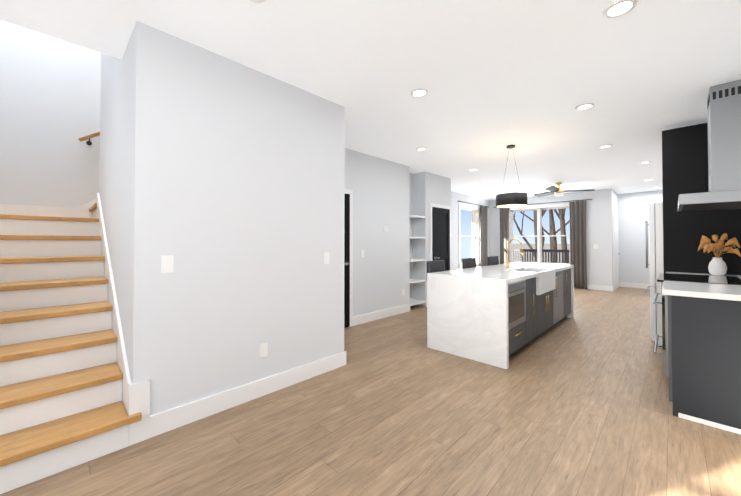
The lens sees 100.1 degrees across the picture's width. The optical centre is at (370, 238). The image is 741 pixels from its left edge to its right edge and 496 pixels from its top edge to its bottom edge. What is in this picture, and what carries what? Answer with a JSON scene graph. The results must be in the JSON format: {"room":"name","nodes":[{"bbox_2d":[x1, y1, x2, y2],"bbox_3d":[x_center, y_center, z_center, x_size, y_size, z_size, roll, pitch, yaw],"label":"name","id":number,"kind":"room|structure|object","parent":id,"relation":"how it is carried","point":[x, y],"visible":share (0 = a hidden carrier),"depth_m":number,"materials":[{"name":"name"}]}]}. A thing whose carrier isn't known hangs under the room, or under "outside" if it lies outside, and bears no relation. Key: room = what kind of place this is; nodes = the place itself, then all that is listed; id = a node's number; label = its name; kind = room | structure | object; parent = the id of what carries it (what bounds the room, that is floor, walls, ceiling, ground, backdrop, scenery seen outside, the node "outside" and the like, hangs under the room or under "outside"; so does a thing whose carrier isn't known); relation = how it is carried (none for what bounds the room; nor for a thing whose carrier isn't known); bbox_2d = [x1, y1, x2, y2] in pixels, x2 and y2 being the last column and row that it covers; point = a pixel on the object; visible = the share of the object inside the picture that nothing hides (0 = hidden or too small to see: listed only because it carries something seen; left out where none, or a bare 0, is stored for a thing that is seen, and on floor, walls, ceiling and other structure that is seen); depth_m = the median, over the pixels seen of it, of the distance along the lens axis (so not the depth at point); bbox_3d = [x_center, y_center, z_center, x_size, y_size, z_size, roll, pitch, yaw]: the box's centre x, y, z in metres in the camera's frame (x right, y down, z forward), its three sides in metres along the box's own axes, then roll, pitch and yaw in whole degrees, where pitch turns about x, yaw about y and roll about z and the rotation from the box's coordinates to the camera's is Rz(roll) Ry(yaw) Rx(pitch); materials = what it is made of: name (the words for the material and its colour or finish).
{"room":"kitchen","nodes":[
{"label":"kitchen","id":0,"kind":"room"},
{"bbox_2d":[0,19,662,415],"bbox_3d":[1.792,-2.229,5.530,6.640,7.200,13.600,-1,-1,44],"label":"wall","id":1,"kind":"structure","parent":0,"point":[224,181],"depth_m":2.77,"materials":[{"name":"white paint"}]},
{"bbox_2d":[78,132,99,144],"bbox_3d":[-3.081,-2.015,4.850,0.094,1.535,2.159,-1,-1,44],"label":"stair handrail","id":2,"kind":"object","parent":1,"relation":"attached to","point":[89,142],"visible":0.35,"depth_m":4.13,"materials":[{"name":"brown wood"}]},
{"bbox_2d":[161,255,173,272],"bbox_3d":[-1.407,0.174,2.149,0.009,0.120,0.075,-1,-1,44],"label":"switch plate","id":3,"kind":"object","parent":1,"relation":"attached to","point":[167,263],"depth_m":2.15,"materials":[{"name":"white plastic"}]},
{"bbox_2d":[150,351,345,437],"bbox_3d":[-0.866,1.262,2.687,0.016,0.140,1.735,-1,-1,44],"label":"baseboard","id":4,"kind":"structure","parent":1,"relation":"attached to","point":[175,417],"depth_m":2.47,"materials":[{"name":"white wood"}]},
{"bbox_2d":[259,342,267,357],"bbox_3d":[-0.912,0.951,2.647,0.009,0.120,0.075,-1,-1,44],"label":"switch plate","id":5,"kind":"object","parent":1,"relation":"attached to","point":[263,348],"depth_m":2.64,"materials":[{"name":"white plastic"}]},
{"bbox_2d":[323,252,328,263],"bbox_3d":[-0.445,0.198,3.138,0.009,0.120,0.075,-1,-1,44],"label":"switch plate","id":6,"kind":"object","parent":1,"relation":"attached to","point":[326,254],"depth_m":3.13,"materials":[{"name":"white plastic"}]},
{"bbox_2d":[344,194,349,327],"bbox_3d":[-0.603,0.328,4.477,0.081,2.042,0.840,-1,-1,44],"label":"closet door","id":7,"kind":"structure","parent":1,"relation":"in","point":[347,261],"depth_m":4.75,"materials":[{"name":"black wood"}]},
{"bbox_2d":[345,189,352,326],"bbox_3d":[-0.627,0.295,4.500,0.019,2.125,0.990,-1,-1,44],"label":"door frame","id":8,"kind":"structure","parent":1,"relation":"attached to","point":[348,191],"depth_m":4.83,"materials":[{"name":"white wood"}]},
{"bbox_2d":[353,304,409,325],"bbox_3d":[0.236,1.299,5.377,0.016,0.140,1.480,-1,-1,44],"label":"baseboard","id":9,"kind":"structure","parent":1,"relation":"attached to","point":[360,319],"depth_m":5.29,"materials":[{"name":"white wood"}]},
{"bbox_2d":[409,215,425,305],"bbox_3d":[0.819,0.418,6.231,0.312,1.755,0.534,-1,-1,44],"label":"shelf niche","id":10,"kind":"object","parent":1,"relation":"in","point":[414,301],"visible":0.65,"depth_m":6.19,"materials":[{"name":"white wood"}]},
{"bbox_2d":[430,203,450,269],"bbox_3d":[1.524,0.325,6.711,0.019,2.125,0.840,-1,-1,44],"label":"door frame","id":11,"kind":"structure","parent":1,"relation":"attached to","point":[431,204],"depth_m":6.46,"materials":[{"name":"white wood"}]},
{"bbox_2d":[432,207,449,270],"bbox_3d":[1.548,0.358,6.688,0.081,2.042,0.690,-1,-1,44],"label":"closet door","id":12,"kind":"structure","parent":1,"relation":"in","point":[441,233],"depth_m":6.71,"materials":[{"name":"black wood"}]},
{"bbox_2d":[458,204,479,268],"bbox_3d":[2.991,-0.065,9.636,0.268,1.915,1.400,-1,-1,44],"label":"window","id":13,"kind":"structure","parent":1,"relation":"in","point":[475,222],"depth_m":10.01,"materials":[{"name":"white"}]},
{"bbox_2d":[509,203,569,264],"bbox_3d":[5.245,-0.065,9.639,1.900,1.915,0.248,-1,-1,44],"label":"window","id":14,"kind":"structure","parent":1,"relation":"in","point":[539,209],"depth_m":9.61,"materials":[{"name":"white"}]},
{"bbox_2d":[493,199,592,207],"bbox_3d":[5.169,-1.074,9.553,2.750,0.021,0.099,-1,-1,44],"label":"curtain rod","id":15,"kind":"object","parent":1,"relation":"attached to","point":[530,204],"depth_m":9.08,"materials":[{"name":"black metal"}]},
{"bbox_2d":[499,207,509,263],"bbox_3d":[4.414,0.189,10.213,0.324,2.468,0.074,-1,-1,44],"label":"curtain","id":16,"kind":"object","parent":15,"relation":"hanging from","point":[504,227],"visible":0.58,"depth_m":10.21,"materials":[{"name":"grey fabric"}]},
{"bbox_2d":[569,201,586,288],"bbox_3d":[5.880,0.170,8.787,0.413,2.468,0.074,-1,-1,44],"label":"curtain","id":17,"kind":"object","parent":15,"relation":"hanging from","point":[578,254],"visible":0.83,"depth_m":8.78,"materials":[{"name":"fabric"}]},
{"bbox_2d":[579,284,613,290],"bbox_3d":[5.301,1.355,9.451,3.316,0.140,0.016,-1,-1,44],"label":"baseboard","id":18,"kind":"structure","parent":1,"relation":"attached to","point":[589,286],"depth_m":8.50,"materials":[{"name":"white wood"}]},
{"bbox_2d":[613,213,617,290],"bbox_3d":[6.962,0.353,8.801,0.019,2.125,1.000,-1,-1,44],"label":"door frame","id":19,"kind":"structure","parent":1,"relation":"attached to","point":[613,213],"depth_m":8.45,"materials":[{"name":"white wood"}]},
{"bbox_2d":[614,215,619,289],"bbox_3d":[6.986,0.387,8.778,0.081,2.042,0.850,-1,-1,44],"label":"entry door","id":20,"kind":"structure","parent":1,"relation":"in","point":[616,250],"depth_m":8.79,"materials":[{"name":"white wood"}]},
{"bbox_2d":[619,282,649,288],"bbox_3d":[7.998,1.344,8.641,1.710,0.140,0.016,-1,-1,44],"label":"baseboard","id":21,"kind":"structure","parent":1,"relation":"attached to","point":[633,285],"depth_m":8.98,"materials":[{"name":"white wood"}]},
{"bbox_2d":[662,123,708,202],"bbox_3d":[4.014,-0.913,3.789,0.649,0.840,0.480,-1,-1,44],"label":"upper cabinet","id":22,"kind":"object","parent":1,"relation":"attached to","point":[684,149],"depth_m":3.69,"materials":[{"name":"black wood"}]},
{"bbox_2d":[678,80,740,211],"bbox_3d":[3.316,-0.864,2.982,0.519,1.114,0.900,-1,-1,44],"label":"range hood","id":23,"kind":"object","parent":1,"relation":"attached to","point":[724,137],"visible":1,"depth_m":2.83,"materials":[{"name":"silver metal"}]},
{"bbox_2d":[0,287,740,495],"bbox_3d":[1.792,1.431,5.480,6.640,0.120,13.600,-1,-1,44],"label":"floor","id":24,"kind":"structure","parent":0,"point":[580,404],"depth_m":2.11,"materials":[{"name":"brown wood"}]},
{"bbox_2d":[0,193,149,493],"bbox_3d":[-2.085,-0.439,3.654,3.159,3.565,3.474,-1,-1,44],"label":"stairs","id":25,"kind":"structure","parent":24,"relation":"on","point":[71,395],"depth_m":2.19,"materials":[{"name":"white wood"}]},
{"bbox_2d":[426,260,444,280],"bbox_3d":[1.006,0.820,4.020,0.406,1.058,0.428,-1,-1,44],"label":"chair","id":26,"kind":"object","parent":24,"relation":"on","point":[435,266],"visible":0.21,"depth_m":4.11,"materials":[{"name":"grey fabric"}]},
{"bbox_2d":[462,258,475,268],"bbox_3d":[1.676,0.829,4.708,0.406,1.058,0.428,-1,-1,44],"label":"chair","id":27,"kind":"object","parent":24,"relation":"on","point":[468,262],"visible":0.19,"depth_m":4.79,"materials":[{"name":"grey fabric"}]},
{"bbox_2d":[488,256,498,265],"bbox_3d":[2.303,0.838,5.353,0.406,1.058,0.428,-1,-1,44],"label":"chair","id":28,"kind":"object","parent":24,"relation":"on","point":[493,260],"visible":0.19,"depth_m":5.46,"materials":[{"name":"grey"}]},
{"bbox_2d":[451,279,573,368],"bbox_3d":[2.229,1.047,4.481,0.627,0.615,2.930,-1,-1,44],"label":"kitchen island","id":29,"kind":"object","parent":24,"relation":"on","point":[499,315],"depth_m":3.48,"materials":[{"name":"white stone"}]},
{"bbox_2d":[645,202,663,346],"bbox_3d":[4.098,0.450,4.024,0.785,1.798,0.930,-1,-1,44],"label":"fridge","id":30,"kind":"object","parent":24,"relation":"on","point":[656,262],"visible":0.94,"depth_m":3.89,"materials":[{"name":"white metal"}]},
{"bbox_2d":[657,279,664,374],"bbox_3d":[3.236,0.871,3.036,0.551,0.928,0.899,-1,-1,44],"label":"base cabinet","id":31,"kind":"object","parent":24,"relation":"on","point":[658,280],"depth_m":2.90,"materials":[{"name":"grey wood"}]},
{"bbox_2d":[665,295,740,434],"bbox_3d":[2.715,0.875,2.404,0.586,0.903,0.726,-1,-1,44],"label":"base cabinet","id":32,"kind":"object","parent":24,"relation":"on","point":[701,325],"depth_m":2.22,"materials":[{"name":"grey wood"}]},
{"bbox_2d":[658,271,740,302],"bbox_3d":[3.115,0.407,2.874,0.660,0.045,2.011,-1,-1,44],"label":"countertop","id":33,"kind":"structure","parent":32,"relation":"on","point":[691,284],"depth_m":2.56,"materials":[{"name":"white stone"}]},
{"bbox_2d":[698,233,740,274],"bbox_3d":[3.760,0.167,3.345,0.307,0.457,0.350,-1,-1,44],"label":"vase","id":34,"kind":"object","parent":33,"relation":"on","point":[717,265],"visible":1,"depth_m":3.34,"materials":[{"name":"white ceramic"}]},
{"bbox_2d":[0,0,740,199],"bbox_3d":[1.792,-1.514,5.521,6.640,0.250,13.600,-1,-1,44],"label":"ceiling","id":35,"kind":"structure","parent":0,"point":[496,78],"depth_m":2.56,"materials":[{"name":"white paint"}]},
{"bbox_2d":[250,0,265,2],"bbox_3d":[-0.668,-1.421,1.801,0.130,0.034,0.130,-1,-1,44],"label":"smoke detector","id":36,"kind":"object","parent":35,"relation":"attached to","point":[258,1],"visible":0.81,"depth_m":1.84,"materials":[{"name":"white plastic"}]},
{"bbox_2d":[411,88,427,96],"bbox_3d":[0.473,-1.417,3.003,0.174,0.010,0.173,-1,-1,44],"label":"recessed light","id":37,"kind":"object","parent":35,"relation":"in","point":[420,92],"depth_m":3.01,"materials":[{"name":"white plastic"}]},
{"bbox_2d":[496,145,527,207],"bbox_3d":[2.114,-0.945,4.669,0.452,0.909,0.414,-1,-1,44],"label":"pendant lamp","id":38,"kind":"object","parent":35,"relation":"hanging from","point":[510,200],"visible":1,"depth_m":4.51,"materials":[{"name":"black metal"}]},
{"bbox_2d":[533,182,594,196],"bbox_3d":[4.473,-1.207,7.431,1.328,0.308,1.204,-1,-1,44],"label":"ceiling fan","id":39,"kind":"object","parent":35,"relation":"hanging from","point":[556,191],"visible":1,"depth_m":7.47,"materials":[{"name":"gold metal"}]},
{"bbox_2d":[575,103,593,109],"bbox_3d":[2.285,-1.413,3.313,0.167,0.010,0.183,-1,-1,44],"label":"recessed light","id":40,"kind":"object","parent":35,"relation":"in","point":[585,106],"depth_m":3.31,"materials":[{"name":"white plastic"}]},
{"bbox_2d":[603,0,637,18],"bbox_3d":[1.543,-1.432,1.921,0.167,0.010,0.178,-1,-1,44],"label":"recessed light","id":41,"kind":"object","parent":35,"relation":"in","point":[617,8],"depth_m":1.93,"materials":[{"name":"white plastic"}]},
{"bbox_2d":[480,206,487,266],"bbox_3d":[3.705,0.188,10.121,0.074,2.468,0.503,-1,-1,44],"label":"curtain","id":42,"kind":"object","parent":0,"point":[483,241],"visible":0.67,"depth_m":10.09,"materials":[{"name":"grey fabric"}]},
{"bbox_2d":[513,249,569,262],"bbox_3d":[5.907,0.900,10.177,3.200,1.070,1.360,-1,-1,44],"label":"balcony railing","id":43,"kind":"object","parent":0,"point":[543,250],"visible":0.21,"depth_m":10.85,"materials":[{"name":"black metal"}]},
{"label":"outside","id":44,"kind":"structure","parent":0,"visible":0},
{"bbox_2d":[461,244,569,262],"bbox_3d":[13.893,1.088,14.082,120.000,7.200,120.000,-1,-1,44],"label":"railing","id":45,"kind":"structure","parent":44,"point":[525,246],"depth_m":29.41,"materials":[{"name":"black metal"}]},
{"bbox_2d":[513,208,569,262],"bbox_3d":[9.584,-8.355,15.285,25.311,25.749,29.280,-1,-1,44],"label":"trees","id":46,"kind":"object","parent":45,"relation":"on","point":[562,229],"depth_m":15.38,"materials":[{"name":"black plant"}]}
]}

